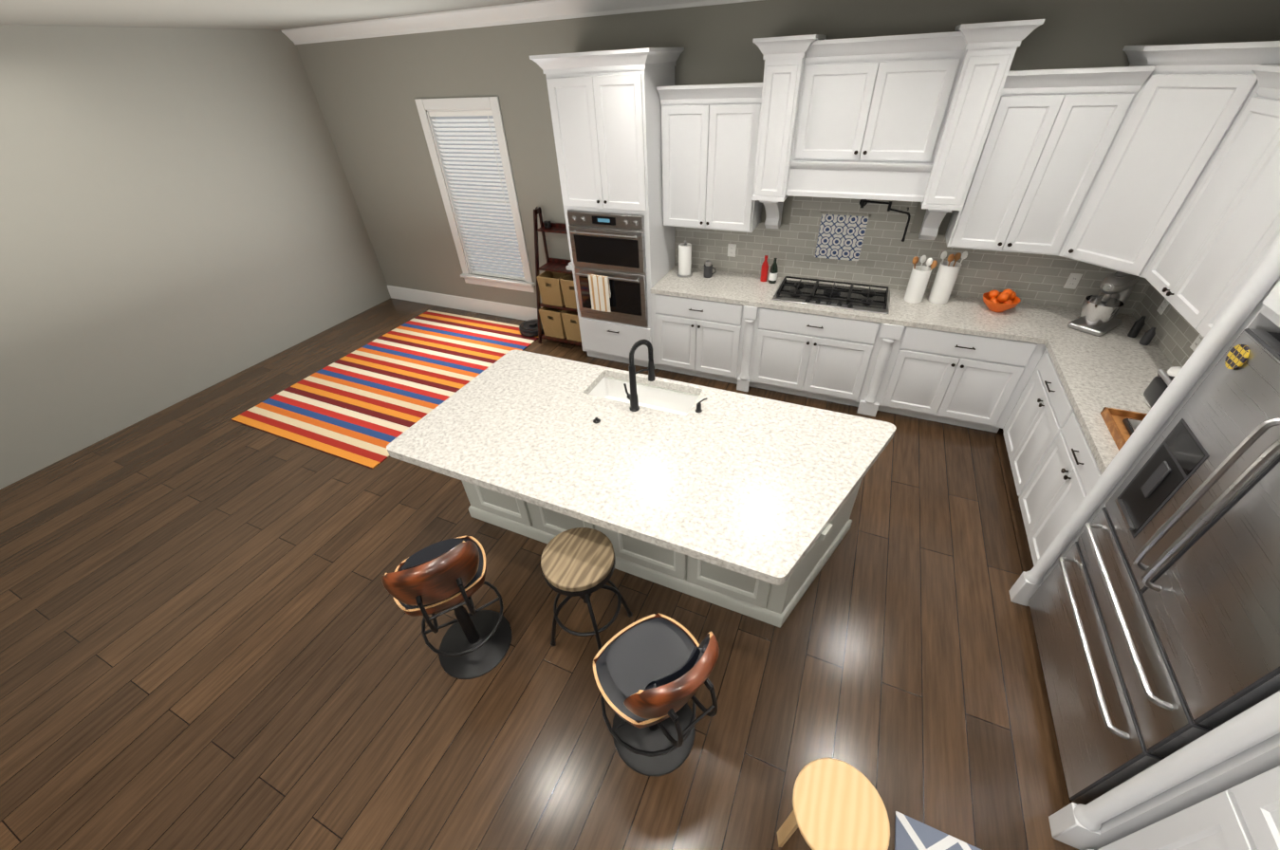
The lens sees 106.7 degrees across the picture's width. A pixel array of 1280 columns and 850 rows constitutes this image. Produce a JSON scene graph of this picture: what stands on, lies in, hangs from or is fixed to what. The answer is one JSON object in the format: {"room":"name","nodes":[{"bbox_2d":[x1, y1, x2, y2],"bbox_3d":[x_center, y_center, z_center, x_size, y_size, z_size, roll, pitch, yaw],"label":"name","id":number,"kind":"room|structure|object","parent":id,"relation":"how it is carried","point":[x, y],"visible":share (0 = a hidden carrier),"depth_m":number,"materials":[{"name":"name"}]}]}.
{"room":"kitchen","nodes":[
{"label":"kitchen","id":0,"kind":"room"},
{"bbox_2d":[0,24,390,489],"bbox_3d":[-5.388,-0.852,3.333,0.100,3.050,7.870,13,41,20],"label":"wall","id":1,"kind":"structure","parent":0,"point":[180,218],"depth_m":4.53,"materials":[{"name":"paint"}]},
{"bbox_2d":[0,0,540,30],"bbox_3d":[-1.665,-1.216,0.974,8.380,0.060,7.970,13,41,20],"label":"ceiling","id":2,"kind":"structure","parent":0,"point":[261,14],"depth_m":3.62,"materials":[{"name":"paint"}]},
{"bbox_2d":[0,297,1079,849],"bbox_3d":[-1.521,1.245,2.869,8.380,0.060,7.970,13,41,20],"label":"floor","id":3,"kind":"structure","parent":0,"point":[211,636],"depth_m":2.63,"materials":[{"name":"brown wood"}]},
{"bbox_2d":[231,310,544,468],"bbox_3d":[-2.583,-0.612,5.303,1.940,0.010,2.690,13,41,20],"label":"striped rug","id":4,"kind":"object","parent":3,"relation":"on","point":[365,405],"visible":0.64,"depth_m":5.04,"materials":[{"name":"multicoloured fabric"}]},
{"bbox_2d":[519,318,543,336],"bbox_3d":[-1.313,-1.205,5.875,0.350,0.112,0.350,13,41,20],"label":"basket","id":5,"kind":"object","parent":4,"relation":"on","point":[528,328],"visible":0.69,"depth_m":5.79,"materials":[{"name":"black plastic"}]},
{"bbox_2d":[381,536,511,679],"bbox_3d":[-0.955,0.864,2.427,0.550,1.031,0.503,13,41,20],"label":"bar chair","id":6,"kind":"object","parent":3,"relation":"on","point":[449,575],"visible":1,"depth_m":2.34,"materials":[{"name":"brown leather"}]},
{"bbox_2d":[533,206,586,352],"bbox_3d":[-0.843,-1.595,5.287,0.670,1.435,0.457,13,41,20],"label":"ladder shelf","id":7,"kind":"object","parent":3,"relation":"on","point":[554,265],"visible":0.4,"depth_m":5.33,"materials":[{"name":"brown wood"}]},
{"bbox_2d":[543,220,551,228],"bbox_3d":[-1.003,-2.164,5.148,0.060,0.069,0.065,13,41,20],"label":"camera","id":8,"kind":"object","parent":7,"relation":"on","point":[547,224],"visible":1,"depth_m":5.13,"materials":[{"name":"black plastic"}]},
{"bbox_2d":[536,270,569,306],"bbox_3d":[-0.953,-1.578,5.453,0.287,0.325,0.301,13,41,20],"label":"basket","id":9,"kind":"object","parent":7,"relation":"on","point":[549,287],"visible":0.75,"depth_m":5.37,"materials":[{"name":"wicker"}]},
{"bbox_2d":[538,306,566,338],"bbox_3d":[-0.957,-1.261,5.640,0.288,0.335,0.340,13,41,20],"label":"basket","id":10,"kind":"object","parent":7,"relation":"on","point":[551,320],"visible":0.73,"depth_m":5.53,"materials":[{"name":"wicker"}]},
{"bbox_2d":[559,274,576,309],"bbox_3d":[-0.675,-1.512,5.346,0.287,0.325,0.301,13,41,20],"label":"basket","id":11,"kind":"object","parent":7,"relation":"on","point":[566,282],"visible":0.33,"depth_m":5.27,"materials":[{"name":"wicker"}]},
{"bbox_2d":[566,261,572,270],"bbox_3d":[-0.658,-1.758,5.210,0.260,0.099,0.180,13,41,20],"label":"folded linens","id":12,"kind":"object","parent":7,"relation":"on","point":[568,268],"visible":0.19,"depth_m":5.19,"materials":[{"name":"white fabric"}]},
{"bbox_2d":[560,310,581,341],"bbox_3d":[-0.679,-1.195,5.533,0.288,0.335,0.340,13,41,20],"label":"basket","id":13,"kind":"object","parent":7,"relation":"on","point":[570,322],"visible":0.5,"depth_m":5.43,"materials":[{"name":"wicker"}]},
{"bbox_2d":[540,527,632,650],"bbox_3d":[-0.294,0.922,2.579,0.372,0.692,0.372,13,41,20],"label":"stool","id":14,"kind":"object","parent":3,"relation":"on","point":[579,562],"visible":0.96,"depth_m":2.37,"materials":[{"name":"brown wood"}]},
{"bbox_2d":[529,47,684,369],"bbox_3d":[-0.195,-1.863,4.551,1.006,2.688,0.734,13,41,20],"label":"tall cabinet","id":15,"kind":"object","parent":3,"relation":"on","point":[605,108],"visible":0.98,"depth_m":4.07,"materials":[{"name":"white wood"}]},
{"bbox_2d":[587,273,611,313],"bbox_3d":[-0.388,-1.283,4.636,0.210,0.354,0.034,13,41,20],"label":"towel","id":16,"kind":"object","parent":15,"relation":"hanging from","point":[599,285],"depth_m":4.62,"materials":[{"name":"white fabric"}]},
{"bbox_2d":[424,352,822,628],"bbox_3d":[0.030,0.354,3.149,2.640,0.867,0.931,13,41,20],"label":"kitchen island","id":17,"kind":"object","parent":3,"relation":"on","point":[743,504],"depth_m":2.76,"materials":[{"name":"white stone"}]},
{"bbox_2d":[393,413,894,595],"bbox_3d":[-0.014,0.087,2.743,2.668,0.052,1.264,13,41,20],"label":"island countertop","id":18,"kind":"structure","parent":17,"relation":"on","point":[845,451],"depth_m":2.41,"materials":[{"name":"white stone"}]},
{"bbox_2d":[593,417,600,423],"bbox_3d":[-0.259,-0.034,2.853,0.047,0.026,0.048,13,41,20],"label":"stopper","id":19,"kind":"object","parent":18,"relation":"on","point":[596,420],"visible":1,"depth_m":2.85,"materials":[{"name":"black metal"}]},
{"bbox_2d":[623,339,655,411],"bbox_3d":[-0.018,-0.309,2.847,0.176,0.446,0.178,13,41,20],"label":"island faucet","id":20,"kind":"object","parent":18,"relation":"on","point":[632,397],"visible":1,"depth_m":2.82,"materials":[{"name":"black metal"}]},
{"bbox_2d":[579,371,708,425],"bbox_3d":[0.021,-0.111,3.180,0.756,0.194,0.348,13,41,20],"label":"sink","id":21,"kind":"object","parent":18,"relation":"in","point":[684,402],"depth_m":3.26,"materials":[{"name":"white ceramic"}]},
{"bbox_2d":[695,397,706,412],"bbox_3d":[0.369,-0.124,2.885,0.055,0.071,0.084,13,41,20],"label":"soap dispenser","id":22,"kind":"object","parent":18,"relation":"on","point":[698,407],"visible":1,"depth_m":2.87,"materials":[{"name":"black metal"}]},
{"bbox_2d":[593,612,719,776],"bbox_3d":[0.068,1.122,2.050,0.564,0.986,0.487,13,41,20],"label":"bar chair","id":23,"kind":"object","parent":3,"relation":"on","point":[652,673],"visible":1,"depth_m":1.96,"materials":[{"name":"black leather"}]},
{"bbox_2d":[651,293,758,391],"bbox_3d":[0.703,-0.963,4.798,0.999,0.880,0.677,13,41,20],"label":"base cabinet","id":24,"kind":"object","parent":3,"relation":"on","point":[712,340],"depth_m":4.54,"materials":[{"name":"white wood"}]},
{"bbox_2d":[650,265,1162,352],"bbox_3d":[1.923,-1.042,4.053,3.710,0.040,0.652,13,41,20],"label":"countertop","id":25,"kind":"structure","parent":24,"relation":"on","point":[1029,323],"depth_m":3.80,"materials":[{"name":"stone"}]},
{"bbox_2d":[677,241,692,278],"bbox_3d":[0.434,-1.613,4.601,0.150,0.330,0.150,13,41,20],"label":"paper towel","id":26,"kind":"object","parent":25,"relation":"on","point":[684,258],"visible":1,"depth_m":4.57,"materials":[{"name":"white paper"}]},
{"bbox_2d":[703,259,716,278],"bbox_3d":[0.673,-1.501,4.582,0.123,0.155,0.086,13,41,20],"label":"mug","id":27,"kind":"object","parent":25,"relation":"on","point":[708,269],"visible":1,"depth_m":4.56,"materials":[{"name":"silver metal"}]},
{"bbox_2d":[760,255,768,281],"bbox_3d":[1.158,-1.452,4.413,0.064,0.238,0.064,13,41,20],"label":"bottle","id":28,"kind":"object","parent":25,"relation":"on","point":[764,271],"visible":1,"depth_m":4.40,"materials":[{"name":"glass"}]},
{"bbox_2d":[768,258,778,283],"bbox_3d":[1.227,-1.419,4.372,0.071,0.230,0.071,13,41,20],"label":"wine bottle","id":29,"kind":"object","parent":25,"relation":"on","point":[773,270],"visible":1,"depth_m":4.36,"materials":[{"name":"black glass"}]},
{"bbox_2d":[772,276,890,314],"bbox_3d":[1.658,-1.140,4.124,0.920,0.050,0.480,13,41,20],"label":"gas cooktop","id":30,"kind":"object","parent":25,"relation":"in","point":[851,297],"visible":1,"depth_m":4.09,"materials":[{"name":"silver metal"}]},
{"bbox_2d":[903,255,937,303],"bbox_3d":[2.277,-1.196,3.882,0.180,0.379,0.151,13,41,20],"label":"canister","id":31,"kind":"object","parent":25,"relation":"on","point":[918,282],"visible":1,"depth_m":3.86,"materials":[{"name":"white ceramic"}]},
{"bbox_2d":[927,251,967,304],"bbox_3d":[2.470,-1.198,3.836,0.174,0.419,0.150,13,41,20],"label":"canister","id":32,"kind":"object","parent":25,"relation":"on","point":[945,280],"visible":1,"depth_m":3.81,"materials":[{"name":"white ceramic"}]},
{"bbox_2d":[983,288,1020,312],"bbox_3d":[2.827,-0.982,3.736,0.250,0.166,0.250,13,41,20],"label":"fruit bowl","id":33,"kind":"object","parent":25,"relation":"on","point":[995,301],"visible":1,"depth_m":3.70,"materials":[{"name":"orange food"}]},
{"bbox_2d":[1067,271,1139,335],"bbox_3d":[3.325,-0.891,3.383,0.369,0.407,0.216,-23,42,-24],"label":"stand mixer","id":34,"kind":"object","parent":25,"relation":"on","point":[1099,313],"visible":0.94,"depth_m":3.36,"materials":[{"name":"silver metal"}]},
{"bbox_2d":[1127,315,1146,337],"bbox_3d":[3.461,-0.684,3.315,0.050,0.150,0.050,4,38,9],"label":"bottle","id":35,"kind":"object","parent":25,"relation":"on","point":[1139,324],"depth_m":3.31,"materials":[{"name":"black glass"}]},
{"bbox_2d":[1138,327,1156,345],"bbox_3d":[3.458,-0.607,3.239,0.050,0.120,0.050,4,38,9],"label":"bottle","id":36,"kind":"object","parent":25,"relation":"on","point":[1148,336],"depth_m":3.23,"materials":[{"name":"black glass"}]},
{"bbox_2d":[746,307,883,410],"bbox_3d":[1.567,-0.758,4.467,1.091,0.880,0.677,13,41,20],"label":"base cabinet","id":37,"kind":"object","parent":3,"relation":"on","point":[819,357],"depth_m":4.19,"materials":[{"name":"white wood"}]},
{"bbox_2d":[777,758,890,849],"bbox_3d":[0.734,1.570,1.857,0.330,0.450,0.330,13,41,20],"label":"stool","id":38,"kind":"object","parent":3,"relation":"on","point":[838,805],"visible":1,"depth_m":1.73,"materials":[{"name":"brown wood"}]},
{"bbox_2d":[856,323,909,416],"bbox_3d":[2.144,-0.621,4.246,0.175,0.880,0.677,13,41,20],"label":"pilaster","id":39,"kind":"object","parent":3,"relation":"on","point":[891,338],"depth_m":4.00,"materials":[{"name":"white wood"}]},
{"bbox_2d":[894,811,981,849],"bbox_3d":[1.124,2.139,1.451,0.660,0.008,1.390,13,41,20],"label":"rug","id":40,"kind":"object","parent":3,"relation":"on","point":[912,834],"visible":1,"depth_m":1.98,"materials":[{"name":"fabric"}]},
{"bbox_2d":[881,327,1046,432],"bbox_3d":[2.648,-0.507,4.059,0.925,0.880,0.662,13,41,20],"label":"base cabinet","id":41,"kind":"object","parent":3,"relation":"on","point":[967,380],"depth_m":3.79,"materials":[{"name":"white wood"}]},
{"bbox_2d":[1002,348,1071,492],"bbox_3d":[3.046,0.073,3.276,0.637,0.880,0.855,13,41,20],"label":"base cabinet","id":42,"kind":"object","parent":3,"relation":"on","point":[1044,400],"depth_m":3.31,"materials":[{"name":"white wood"}]},
{"bbox_2d":[1041,337,1173,474],"bbox_3d":[2.865,-0.071,2.721,0.642,0.040,1.560,13,41,20],"label":"countertop","id":43,"kind":"structure","parent":42,"relation":"on","point":[1116,367],"depth_m":2.96,"materials":[{"name":"stone"}]},
{"bbox_2d":[1100,407,1147,450],"bbox_3d":[2.665,0.110,2.429,0.370,0.045,0.540,13,41,20],"label":"wood tray","id":44,"kind":"object","parent":43,"relation":"on","point":[1113,418],"visible":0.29,"depth_m":2.61,"materials":[{"name":"brown wood"}]},
{"bbox_2d":[1122,369,1174,435],"bbox_3d":[2.716,-0.069,2.390,0.297,0.346,0.270,13,41,20],"label":"coffee maker","id":45,"kind":"object","parent":44,"relation":"on","point":[1158,385],"visible":0.19,"depth_m":2.41,"materials":[{"name":"black plastic"}]},
{"bbox_2d":[1144,366,1182,408],"bbox_3d":[2.980,-0.210,2.637,0.180,0.270,0.180,13,41,20],"label":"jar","id":46,"kind":"object","parent":43,"relation":"on","point":[1174,371],"visible":0.12,"depth_m":2.62,"materials":[{"name":"ceramic"}]},
{"bbox_2d":[1017,406,1101,566],"bbox_3d":[2.721,0.528,2.710,0.637,0.880,0.737,13,41,20],"label":"base cabinet","id":47,"kind":"object","parent":3,"relation":"on","point":[1056,473],"depth_m":2.81,"materials":[{"name":"white wood"}]},
{"bbox_2d":[1009,238,1279,849],"bbox_3d":[2.192,0.357,1.483,0.818,2.693,1.397,13,41,20],"label":"surround","id":48,"kind":"object","parent":3,"relation":"on","point":[1239,749],"visible":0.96,"depth_m":1.69,"materials":[{"name":"white wood"}]},
{"bbox_2d":[1028,328,1279,804],"bbox_3d":[2.241,0.710,1.771,0.723,1.780,1.012,13,41,20],"label":"fridge","id":49,"kind":"object","parent":3,"relation":"on","point":[1154,602],"visible":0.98,"depth_m":1.72,"materials":[{"name":"silver metal"}]},
{"bbox_2d":[1086,765,1279,849],"bbox_3d":[1.766,1.119,0.681,0.705,2.503,1.085,13,41,20],"label":"pantry cabinet","id":50,"kind":"object","parent":3,"relation":"on","point":[1245,815],"visible":1,"depth_m":1.39,"materials":[{"name":"white wood"}]},
{"bbox_2d":[386,447,777,584],"bbox_3d":[-0.443,0.405,2.362,2.198,0.052,0.009,13,41,20],"label":"countertop edge","id":51,"kind":"structure","parent":0,"relation":"attached to","point":[690,551],"depth_m":2.28,"materials":[{"name":"white stone"}]},
{"bbox_2d":[519,350,887,425],"bbox_3d":[0.237,-0.263,3.179,2.578,0.052,0.037,13,41,20],"label":"countertop","id":52,"kind":"structure","parent":0,"relation":"attached to","point":[624,375],"depth_m":3.12,"materials":[{"name":"white stone"}]},
{"bbox_2d":[296,0,1279,396],"bbox_3d":[0.018,-2.241,4.729,8.380,3.050,0.120,13,41,20],"label":"wall","id":53,"kind":"structure","parent":0,"point":[368,91],"depth_m":4.47,"materials":[{"name":"paint"}]},
{"bbox_2d":[387,285,537,320],"bbox_3d":[-2.025,-1.564,6.349,3.615,0.190,0.016,13,41,20],"label":"baseboard","id":54,"kind":"structure","parent":53,"relation":"attached to","point":[507,310],"depth_m":6.48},
{"bbox_2d":[414,96,535,292],"bbox_3d":[-1.823,-2.558,5.481,1.120,1.995,0.170,13,41,20],"label":"window","id":55,"kind":"structure","parent":53,"relation":"in","point":[469,139],"depth_m":5.41,"materials":[{"name":"white plastic"}]},
{"bbox_2d":[281,0,760,44],"bbox_3d":[-0.096,-3.334,3.757,8.180,0.125,0.105,13,41,20],"label":"crown molding","id":56,"kind":"structure","parent":53,"relation":"attached to","point":[541,10],"depth_m":4.19,"materials":[{"name":"white wood"}]},
{"bbox_2d":[656,82,762,232],"bbox_3d":[0.613,-2.236,4.018,0.825,1.053,0.405,13,41,20],"label":"upper cabinet","id":57,"kind":"object","parent":53,"relation":"attached to","point":[709,140],"visible":0.94,"depth_m":3.88,"materials":[{"name":"white wood"}]},
{"bbox_2d":[752,18,1045,240],"bbox_3d":[1.636,-2.048,3.505,1.626,1.318,0.515,13,41,20],"label":"range hood","id":58,"kind":"object","parent":53,"relation":"attached to","point":[904,118],"visible":1,"depth_m":3.28,"materials":[{"name":"white wood"}]},
{"bbox_2d":[674,195,1149,314],"bbox_3d":[2.035,-1.553,4.031,3.710,0.783,0.006,13,41,20],"label":"tile backsplash","id":59,"kind":"structure","parent":53,"relation":"attached to","point":[888,255],"depth_m":4.01,"materials":[{"name":"grey tile"}]},
{"bbox_2d":[727,243,736,257],"bbox_3d":[0.881,-1.679,4.582,0.075,0.118,0.008,13,41,20],"label":"electrical outlet","id":60,"kind":"object","parent":59,"relation":"attached to","point":[732,250],"visible":1,"depth_m":4.58,"materials":[{"name":"white plastic"}]},
{"bbox_2d":[812,211,871,262],"bbox_3d":[1.738,-1.624,4.134,0.400,0.400,0.008,13,41,20],"label":"decorative tile","id":61,"kind":"structure","parent":59,"relation":"attached to","point":[840,236],"depth_m":4.13,"materials":[{"name":"tile"}]},
{"bbox_2d":[859,199,910,241],"bbox_3d":[1.943,-1.662,3.832,0.116,0.279,0.443,-33,46,-33],"label":"pot filler","id":62,"kind":"object","parent":59,"relation":"attached to","point":[863,202],"visible":0.92,"depth_m":3.77,"materials":[{"name":"black metal"}]},
{"bbox_2d":[1063,273,1082,289],"bbox_3d":[3.315,-1.102,3.648,0.075,0.118,0.008,13,41,20],"label":"electrical outlet","id":63,"kind":"object","parent":59,"relation":"attached to","point":[1073,280],"visible":1,"depth_m":3.65,"materials":[{"name":"white plastic"}]},
{"bbox_2d":[945,65,1155,255],"bbox_3d":[2.653,-1.758,3.232,0.690,1.068,0.405,13,41,20],"label":"upper cabinet","id":64,"kind":"object","parent":53,"relation":"attached to","point":[1050,138],"visible":0.96,"depth_m":3.08,"materials":[{"name":"white wood"}]},
{"bbox_2d":[1130,282,1199,367],"bbox_3d":[3.272,-0.389,2.677,0.006,0.478,2.190,13,41,20],"label":"tile backsplash","id":65,"kind":"structure","parent":53,"relation":"attached to","point":[1174,336],"depth_m":3.18,"materials":[{"name":"grey tile"}]},
{"bbox_2d":[1156,297,1168,315],"bbox_3d":[3.593,-0.825,3.267,0.008,0.118,0.075,13,41,20],"label":"electrical outlet","id":66,"kind":"object","parent":65,"relation":"attached to","point":[1162,306],"visible":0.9,"depth_m":3.27,"materials":[{"name":"white plastic"}]},
{"bbox_2d":[1189,333,1204,351],"bbox_3d":[3.364,-0.504,2.869,0.008,0.118,0.075,13,41,20],"label":"electrical outlet","id":67,"kind":"object","parent":65,"relation":"attached to","point":[1196,342],"visible":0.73,"depth_m":2.88,"materials":[{"name":"white plastic"}]},
{"bbox_2d":[1058,40,1279,278],"bbox_3d":[3.187,-1.556,2.855,0.790,1.158,0.735,13,41,20],"label":"upper cabinet","id":68,"kind":"object","parent":53,"relation":"attached to","point":[1191,102],"visible":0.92,"depth_m":2.73,"materials":[{"name":"white wood"}]},
{"bbox_3d":[2.161,0.938,0.439,0.100,3.050,7.870,13,41,20],"label":"wall","id":69,"kind":"structure","parent":0,"visible":0},
{"bbox_2d":[1143,64,1279,326],"bbox_3d":[3.114,-1.084,2.321,0.347,1.068,0.783,13,41,20],"label":"upper cabinet","id":70,"kind":"object","parent":69,"relation":"attached to","point":[1222,238],"depth_m":2.41,"materials":[{"name":"white wood"}]},
{"bbox_2d":[1192,204,1279,337],"bbox_3d":[2.794,-0.636,1.764,0.347,1.068,0.783,13,41,20],"label":"upper cabinet","id":71,"kind":"object","parent":69,"relation":"attached to","point":[1265,239],"depth_m":2.22,"materials":[{"name":"white wood"}]}
]}

